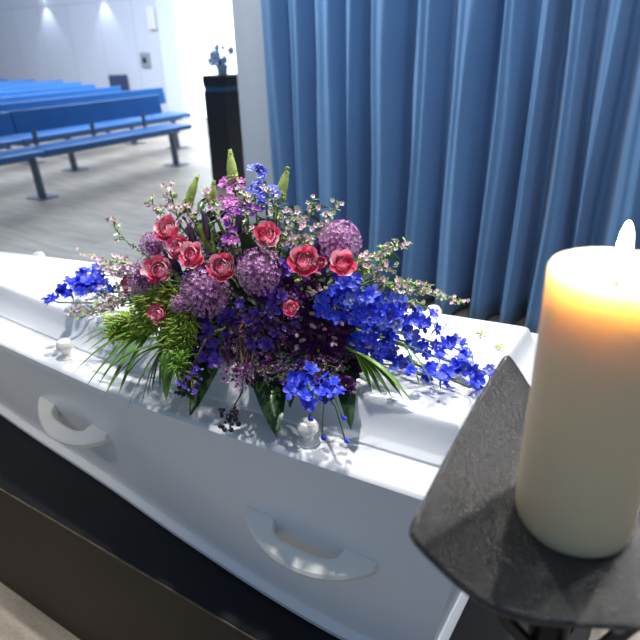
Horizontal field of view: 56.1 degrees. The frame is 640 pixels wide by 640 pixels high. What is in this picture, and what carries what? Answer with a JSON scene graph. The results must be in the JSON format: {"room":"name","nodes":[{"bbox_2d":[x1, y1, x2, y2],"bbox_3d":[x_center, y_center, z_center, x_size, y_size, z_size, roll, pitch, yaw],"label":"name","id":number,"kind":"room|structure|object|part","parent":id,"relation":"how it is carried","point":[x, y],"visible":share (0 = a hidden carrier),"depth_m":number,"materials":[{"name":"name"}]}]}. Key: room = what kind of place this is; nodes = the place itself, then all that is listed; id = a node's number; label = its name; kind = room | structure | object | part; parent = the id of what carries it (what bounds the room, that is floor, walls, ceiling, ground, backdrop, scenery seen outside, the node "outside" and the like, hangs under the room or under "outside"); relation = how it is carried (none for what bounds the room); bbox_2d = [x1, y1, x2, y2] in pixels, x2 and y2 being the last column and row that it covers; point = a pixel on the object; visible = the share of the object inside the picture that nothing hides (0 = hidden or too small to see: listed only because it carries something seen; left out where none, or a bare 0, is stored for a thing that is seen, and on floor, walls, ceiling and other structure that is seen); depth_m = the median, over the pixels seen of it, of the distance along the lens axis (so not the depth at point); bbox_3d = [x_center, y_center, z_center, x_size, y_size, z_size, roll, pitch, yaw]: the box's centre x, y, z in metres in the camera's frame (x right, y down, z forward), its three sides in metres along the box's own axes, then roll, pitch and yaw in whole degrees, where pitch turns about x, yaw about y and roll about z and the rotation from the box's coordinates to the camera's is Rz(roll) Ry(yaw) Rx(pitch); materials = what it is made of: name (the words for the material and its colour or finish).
{"room":"funeral chapel","nodes":[
{"label":"funeral chapel","id":0,"kind":"room"},
{"bbox_2d":[0,0,168,112],"bbox_3d":[-9.061,-7.653,16.271,13.480,3.600,0.172,14,29,30],"label":"wall","id":1,"kind":"structure","parent":0,"point":[85,41],"depth_m":14.32,"materials":[{"name":"white paint"}]},
{"bbox_2d":[140,53,150,66],"bbox_3d":[-3.902,-5.802,13.395,0.280,0.300,0.066,14,29,30],"label":"box","id":2,"kind":"object","parent":1,"relation":"attached to","point":[145,60],"visible":1,"depth_m":13.36,"materials":[{"name":"grey"}]},
{"bbox_2d":[145,6,157,29],"bbox_3d":[-3.608,-6.463,12.853,0.220,0.440,0.085,14,29,30],"label":"wall speaker","id":3,"kind":"object","parent":1,"relation":"attached to","point":[150,11],"visible":1,"depth_m":12.81,"materials":[{"name":"white plastic"}]},
{"bbox_2d":[146,8,153,27],"bbox_3d":[-3.629,-6.449,12.823,0.160,0.380,0.006,14,29,30],"label":"grille","id":4,"kind":"object","parent":3,"relation":"attached to","point":[149,11],"depth_m":12.81,"materials":[{"name":"white"}]},
{"bbox_2d":[231,0,277,257],"bbox_3d":[2.004,-1.504,2.385,5.985,3.600,0.160,14,29,30],"label":"wall","id":5,"kind":"structure","parent":0,"point":[246,14],"depth_m":3.99,"materials":[{"name":"white paint"}]},
{"bbox_2d":[261,0,639,333],"bbox_3d":[1.097,-1.470,2.694,3.416,3.312,0.360,14,29,30],"label":"curtain","id":6,"kind":"object","parent":5,"relation":"hanging from","point":[498,139],"visible":0.79,"depth_m":3.17,"materials":[{"name":"blue fabric"}]},
{"bbox_2d":[0,118,639,639],"bbox_3d":[-6.078,-2.582,9.589,27.200,0.100,16.000,14,29,30],"label":"floor","id":7,"kind":"structure","parent":0,"point":[118,179],"depth_m":6.31,"materials":[{"name":"grey wood"}]},
{"bbox_2d":[0,137,21,149],"bbox_3d":[-4.416,-1.701,6.413,0.532,0.899,2.394,14,29,30],"label":"bench","id":8,"kind":"object","parent":7,"relation":"on","point":[5,142],"visible":0.99,"depth_m":7.09,"materials":[{"name":"blue plastic"}]},
{"bbox_2d":[0,79,35,83],"bbox_3d":[-6.719,-4.258,12.042,0.532,0.899,2.894,14,29,30],"label":"bench","id":9,"kind":"object","parent":7,"relation":"on","point":[30,80],"visible":0.07,"depth_m":12.70,"materials":[{"name":"blue plastic"}]},
{"bbox_2d":[0,112,44,165],"bbox_3d":[-3.755,-1.328,5.572,0.533,0.899,2.394,14,29,30],"label":"bench","id":10,"kind":"object","parent":7,"relation":"on","point":[17,155],"visible":1,"depth_m":6.29,"materials":[{"name":"blue plastic"}]},
{"bbox_3d":[-3.956,-1.673,5.545,0.077,0.240,2.394,14,29,30],"label":"backrest","id":11,"kind":"part","parent":10,"relation":"part of","materials":[{"name":"blue plastic"}]},
{"bbox_3d":[-3.760,-1.304,5.521,0.240,0.038,2.254,14,29,30],"label":"seat rail","id":12,"kind":"part","parent":10,"relation":"part of","materials":[{"name":"blue wood"}]},
{"bbox_3d":[-3.717,-1.364,5.527,0.440,0.060,2.394,14,29,30],"label":"seat","id":13,"kind":"part","parent":10,"relation":"part of","materials":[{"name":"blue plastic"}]},
{"bbox_2d":[0,80,63,87],"bbox_3d":[-5.869,-4.017,11.470,0.532,0.899,2.894,14,29,30],"label":"bench","id":14,"kind":"object","parent":7,"relation":"on","point":[53,81],"visible":0.06,"depth_m":11.88,"materials":[{"name":"blue plastic"}]},
{"bbox_2d":[0,81,81,91],"bbox_3d":[-5.174,-3.668,10.678,0.532,0.899,2.894,14,29,30],"label":"bench","id":15,"kind":"object","parent":7,"relation":"on","point":[5,89],"visible":0.03,"depth_m":10.96,"materials":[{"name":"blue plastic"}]},
{"bbox_2d":[0,84,110,149],"bbox_3d":[-4.559,-3.264,9.772,0.532,0.899,2.894,14,29,30],"label":"bench","id":16,"kind":"object","parent":7,"relation":"on","point":[88,86],"visible":0.03,"depth_m":9.98,"materials":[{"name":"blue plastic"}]},
{"bbox_3d":[-4.776,-3.598,9.723,0.077,0.240,2.834,14,29,30],"label":"backrest","id":17,"kind":"part","parent":16,"relation":"part of","materials":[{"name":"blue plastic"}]},
{"bbox_2d":[0,86,145,164],"bbox_3d":[-3.853,-2.922,8.996,0.532,0.899,2.894,14,29,30],"label":"bench","id":18,"kind":"object","parent":7,"relation":"on","point":[10,99],"visible":0.29,"depth_m":9.07,"materials":[{"name":"blue plastic"}]},
{"bbox_3d":[-4.168,-2.273,8.674,0.260,0.012,0.240,14,29,30],"label":"foot plate","id":19,"kind":"part","parent":18,"relation":"part of","materials":[{"name":"grey metal"}]},
{"bbox_3d":[-4.070,-3.256,8.946,0.077,0.240,2.834,14,29,30],"label":"backrest","id":20,"kind":"part","parent":18,"relation":"part of","materials":[{"name":"blue plastic"}]},
{"bbox_3d":[-3.132,-2.992,10.148,0.260,0.012,0.240,14,29,30],"label":"foot plate","id":21,"kind":"part","parent":18,"relation":"part of","materials":[{"name":"grey metal"}]},
{"bbox_2d":[0,87,191,171],"bbox_3d":[-2.998,-2.685,8.432,0.532,0.899,2.894,14,29,30],"label":"bench","id":22,"kind":"object","parent":7,"relation":"on","point":[66,133],"visible":0.73,"depth_m":8.14,"materials":[{"name":"blue plastic"}]},
{"bbox_3d":[-3.329,-2.237,8.023,0.115,0.434,0.090,14,29,30],"label":"leg","id":23,"kind":"part","parent":22,"relation":"part of","materials":[{"name":"grey metal"}]},
{"bbox_3d":[-3.312,-2.036,8.110,0.260,0.012,0.240,14,29,30],"label":"foot plate","id":24,"kind":"part","parent":22,"relation":"part of","materials":[{"name":"grey metal"}]},
{"bbox_3d":[-3.215,-3.018,8.382,0.077,0.240,2.834,14,29,30],"label":"backrest","id":25,"kind":"part","parent":22,"relation":"part of","materials":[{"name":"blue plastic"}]},
{"bbox_3d":[-3.002,-2.660,8.381,0.240,0.038,2.754,14,29,30],"label":"seat rail","id":26,"kind":"part","parent":22,"relation":"part of","materials":[{"name":"grey metal"}]},
{"bbox_3d":[-2.960,-2.721,8.387,0.440,0.060,2.894,14,29,30],"label":"seat","id":27,"kind":"part","parent":22,"relation":"part of","materials":[{"name":"blue plastic"}]},
{"bbox_3d":[-2.293,-2.956,9.498,0.115,0.434,0.090,14,29,30],"label":"leg","id":28,"kind":"part","parent":22,"relation":"part of","materials":[{"name":"grey metal"}]},
{"bbox_3d":[-2.276,-2.755,9.584,0.260,0.012,0.240,14,29,30],"label":"foot plate","id":29,"kind":"part","parent":22,"relation":"part of","materials":[{"name":"grey metal"}]},
{"bbox_2d":[9,94,191,200],"bbox_3d":[-2.554,-2.162,7.282,0.532,0.899,2.335,14,29,30],"label":"bench","id":30,"kind":"object","parent":7,"relation":"on","point":[35,120],"visible":0.86,"depth_m":7.08,"materials":[{"name":"blue plastic"}]},
{"bbox_3d":[-3.174,-2.009,6.697,0.030,0.230,0.044,14,29,30],"label":"post","id":31,"kind":"part","parent":30,"relation":"part of","materials":[{"name":"grey metal"}]},
{"bbox_3d":[-3.095,-1.568,6.574,0.115,0.434,0.090,14,29,30],"label":"leg","id":32,"kind":"part","parent":30,"relation":"part of","materials":[{"name":"grey metal"}]},
{"bbox_3d":[-3.079,-1.367,6.660,0.260,0.012,0.240,14,29,30],"label":"foot plate","id":33,"kind":"part","parent":30,"relation":"part of","materials":[{"name":"grey metal"}]},
{"bbox_3d":[-2.737,-2.519,7.280,0.077,0.240,2.149,14,29,30],"label":"backrest","id":34,"kind":"part","parent":30,"relation":"part of","materials":[{"name":"blue plastic"}]},
{"bbox_3d":[-2.757,-2.298,7.290,0.030,0.230,0.044,14,29,30],"label":"post","id":35,"kind":"part","parent":30,"relation":"part of","materials":[{"name":"grey metal"}]},
{"bbox_3d":[-2.482,-2.221,7.286,0.440,0.060,2.209,14,29,30],"label":"seat","id":36,"kind":"part","parent":30,"relation":"part of","materials":[{"name":"blue plastic"}]},
{"bbox_3d":[-2.525,-2.161,7.279,0.240,0.038,2.069,14,29,30],"label":"seat rail","id":37,"kind":"part","parent":30,"relation":"part of","materials":[{"name":"grey metal"}]},
{"bbox_3d":[-2.320,-2.602,7.913,0.030,0.230,0.044,14,29,30],"label":"post","id":38,"kind":"part","parent":30,"relation":"part of","materials":[{"name":"grey metal"}]},
{"bbox_3d":[-1.987,-2.337,8.151,0.115,0.434,0.090,14,29,30],"label":"leg","id":39,"kind":"part","parent":30,"relation":"part of","materials":[{"name":"grey metal"}]},
{"bbox_3d":[-1.971,-2.135,8.238,0.260,0.012,0.240,14,29,30],"label":"foot plate","id":40,"kind":"part","parent":30,"relation":"part of","materials":[{"name":"grey metal"}]},
{"bbox_2d":[108,75,128,90],"bbox_3d":[-4.657,-5.162,13.846,0.440,0.900,0.440,-2,25,0],"label":"chair","id":41,"kind":"object","parent":7,"relation":"on","point":[114,80],"visible":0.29,"depth_m":13.89,"materials":[{"name":"blue fabric"}]},
{"bbox_2d":[202,73,245,187],"bbox_3d":[-1.028,-2.131,6.775,0.300,1.190,0.380,14,29,30],"label":"pedestal","id":42,"kind":"object","parent":7,"relation":"on","point":[221,95],"visible":0.67,"depth_m":6.59,"materials":[{"name":"black wood"}]},
{"bbox_2d":[207,42,234,74],"bbox_3d":[-1.055,-2.814,6.442,0.335,0.330,0.216,8,27,20],"label":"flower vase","id":43,"kind":"object","parent":42,"relation":"on","point":[214,58],"visible":1,"depth_m":6.42,"materials":[{"name":"blue"}]},
{"bbox_3d":[-1.059,-2.714,6.499,0.140,0.100,0.140,14,29,30],"label":"pot","id":44,"kind":"part","parent":43,"relation":"part of","materials":[{"name":"blue ceramic"}]},
{"bbox_2d":[0,415,591,639],"bbox_3d":[-0.534,0.507,1.940,2.600,0.470,0.847,14,29,30],"label":"bier","id":45,"kind":"object","parent":7,"relation":"on","point":[72,547],"visible":0.09,"depth_m":1.43,"materials":[{"name":"wood"}]},
{"bbox_3d":[-0.534,0.510,1.942,2.590,0.463,0.835,14,29,30],"label":"panel","id":46,"kind":"part","parent":45,"relation":"part of","materials":[{"name":"brown wood"}]},
{"bbox_2d":[0,251,537,639],"bbox_3d":[-0.439,0.126,1.625,1.959,0.481,0.693,14,29,30],"label":"coffin","id":47,"kind":"object","parent":45,"relation":"on","point":[317,527],"visible":0.66,"depth_m":1.12,"materials":[{"name":"white paint"}]},
{"bbox_3d":[-0.874,-0.191,1.868,0.038,0.044,0.038,14,29,30],"label":"knob","id":48,"kind":"part","parent":47,"relation":"part of","materials":[{"name":"white plastic"}]},
{"bbox_3d":[-0.554,0.062,1.306,0.038,0.044,0.038,14,29,30],"label":"knob","id":49,"kind":"part","parent":47,"relation":"part of","materials":[{"name":"white plastic"}]},
{"bbox_3d":[-0.597,0.253,1.416,0.272,0.054,0.070,16,30,33],"label":"handle","id":50,"kind":"part","parent":47,"relation":"part of","materials":[{"name":"white plastic"}]},
{"bbox_3d":[-0.429,0.328,1.726,1.843,0.029,0.611,14,29,30],"label":"moulding","id":51,"kind":"part","parent":47,"relation":"part of","materials":[{"name":"white paint"}]},
{"bbox_2d":[40,149,494,443],"bbox_3d":[-0.209,-0.129,1.215,1.163,0.420,0.606,13,29,28],"label":"funeral spray","id":52,"kind":"object","parent":47,"relation":"on","point":[322,325],"visible":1,"depth_m":1.03,"materials":[{"name":"multicoloured plant"}]},
{"bbox_3d":[-0.252,-0.052,1.177,0.173,0.117,0.005,-23,32,-38],"label":"stem","id":53,"kind":"part","parent":52,"relation":"part of","materials":[{"name":"green plant"}]},
{"bbox_3d":[-0.209,-0.130,1.213,0.087,0.222,0.057,-2,25,0],"label":"stem","id":54,"kind":"part","parent":52,"relation":"part of","materials":[{"name":"green plant"}]},
{"bbox_3d":[-0.179,-0.112,1.174,0.005,0.223,0.112,12,28,26],"label":"stem","id":55,"kind":"part","parent":52,"relation":"part of","materials":[{"name":"green plant"}]},
{"bbox_3d":[-0.173,-0.086,1.166,0.005,0.183,0.125,9,27,21],"label":"stem","id":56,"kind":"part","parent":52,"relation":"part of","materials":[{"name":"green plant"}]},
{"bbox_3d":[-0.175,-0.127,1.196,0.054,0.231,0.073,-2,25,0],"label":"stem","id":57,"kind":"part","parent":52,"relation":"part of","materials":[{"name":"green plant"}]},
{"bbox_3d":[-0.168,-0.060,1.153,0.049,0.146,0.137,-2,25,0],"label":"stem","id":58,"kind":"part","parent":52,"relation":"part of","materials":[{"name":"green plant"}]},
{"bbox_3d":[-0.150,-0.155,1.218,0.005,0.260,0.050,14,29,29],"label":"stem","id":59,"kind":"part","parent":52,"relation":"part of","materials":[{"name":"green plant"}]},
{"bbox_3d":[-0.146,-0.051,1.114,0.005,0.162,0.176,2,25,7],"label":"stem","id":60,"kind":"part","parent":52,"relation":"part of","materials":[{"name":"green plant"}]},
{"bbox_3d":[-0.088,-0.127,1.177,0.005,0.241,0.097,-11,27,-20],"label":"stem","id":61,"kind":"part","parent":52,"relation":"part of","materials":[{"name":"green plant"}]},
{"bbox_3d":[-0.078,-0.098,1.141,0.005,0.219,0.140,-10,26,-17],"label":"stem","id":62,"kind":"part","parent":52,"relation":"part of","materials":[{"name":"green plant"}]},
{"bbox_3d":[-0.014,-0.051,1.095,0.005,0.172,0.219,-15,28,-26],"label":"stem","id":63,"kind":"part","parent":52,"relation":"part of","materials":[{"name":"green plant"}]},
{"bbox_3d":[0.006,0.142,0.889,0.012,0.070,0.003,-18,30,-32],"label":"stem","id":64,"kind":"part","parent":52,"relation":"part of","materials":[{"name":"green plant"}]},
{"bbox_3d":[0.022,0.131,0.912,0.003,0.072,0.053,11,28,25],"label":"stem","id":65,"kind":"part","parent":52,"relation":"part of","materials":[{"name":"green plant"}]},
{"bbox_3d":[0.023,0.144,0.884,0.032,0.071,0.003,12,28,27],"label":"stem","id":66,"kind":"part","parent":52,"relation":"part of","materials":[{"name":"green plant"}]},
{"bbox_3d":[-0.428,-0.059,1.533,1.840,0.068,0.513,14,29,30],"label":"lid panel","id":67,"kind":"part","parent":47,"relation":"part of","materials":[{"name":"white paint"}]},
{"bbox_3d":[-0.440,-0.024,1.562,1.959,0.023,0.673,14,29,30],"label":"lid","id":68,"kind":"part","parent":47,"relation":"part of","materials":[{"name":"white paint"}]},
{"bbox_3d":[-0.020,0.186,1.005,0.038,0.044,0.038,14,29,30],"label":"knob","id":69,"kind":"part","parent":47,"relation":"part of","materials":[{"name":"white plastic"}]},
{"bbox_3d":[-0.031,0.413,1.071,0.272,0.054,0.074,14,29,30],"label":"handle","id":70,"kind":"part","parent":47,"relation":"part of","materials":[{"name":"white plastic"}]},
{"bbox_3d":[0.268,-0.014,1.415,0.038,0.044,0.038,14,29,30],"label":"knob","id":71,"kind":"part","parent":47,"relation":"part of","materials":[{"name":"white plastic"}]},
{"bbox_2d":[493,343,504,347],"bbox_3d":[0.344,0.051,1.154,0.020,0.004,0.024,-2,25,0],"label":"fallen leaf","id":72,"kind":"object","parent":47,"relation":"on","point":[501,344],"visible":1,"depth_m":1.16,"materials":[{"name":"plant"}]},
{"bbox_2d":[409,355,639,639],"bbox_3d":[0.324,0.634,0.801,0.448,1.157,0.317,2,25,7],"label":"candle stand","id":73,"kind":"object","parent":7,"relation":"on","point":[468,524],"visible":0.62,"depth_m":0.51,"materials":[{"name":"metal"}]},
{"bbox_2d":[515,222,639,557],"bbox_3d":[0.227,0.056,0.494,0.101,0.280,0.101,-2,25,0],"label":"candle","id":74,"kind":"object","parent":73,"relation":"on","point":[577,492],"visible":1,"depth_m":0.47,"materials":[{"name":"beige wax"}]},
{"bbox_3d":[2.627,-4.815,9.445,13.260,3.600,0.170,14,29,30],"label":"wall","id":75,"kind":"structure","parent":0,"visible":0},
{"bbox_2d":[155,0,185,118],"bbox_3d":[-3.192,-6.208,12.800,0.460,3.600,0.250,14,29,30],"label":"trim","id":76,"kind":"structure","parent":75,"relation":"attached to","point":[164,8],"depth_m":12.91,"materials":[{"name":"white paint"}]},
{"bbox_2d":[172,0,236,118],"bbox_3d":[-2.026,-5.762,12.126,2.360,3.300,0.061,14,29,30],"label":"window","id":77,"kind":"structure","parent":75,"relation":"in","point":[199,24],"depth_m":12.44,"materials":[{"name":"white"}]}
]}

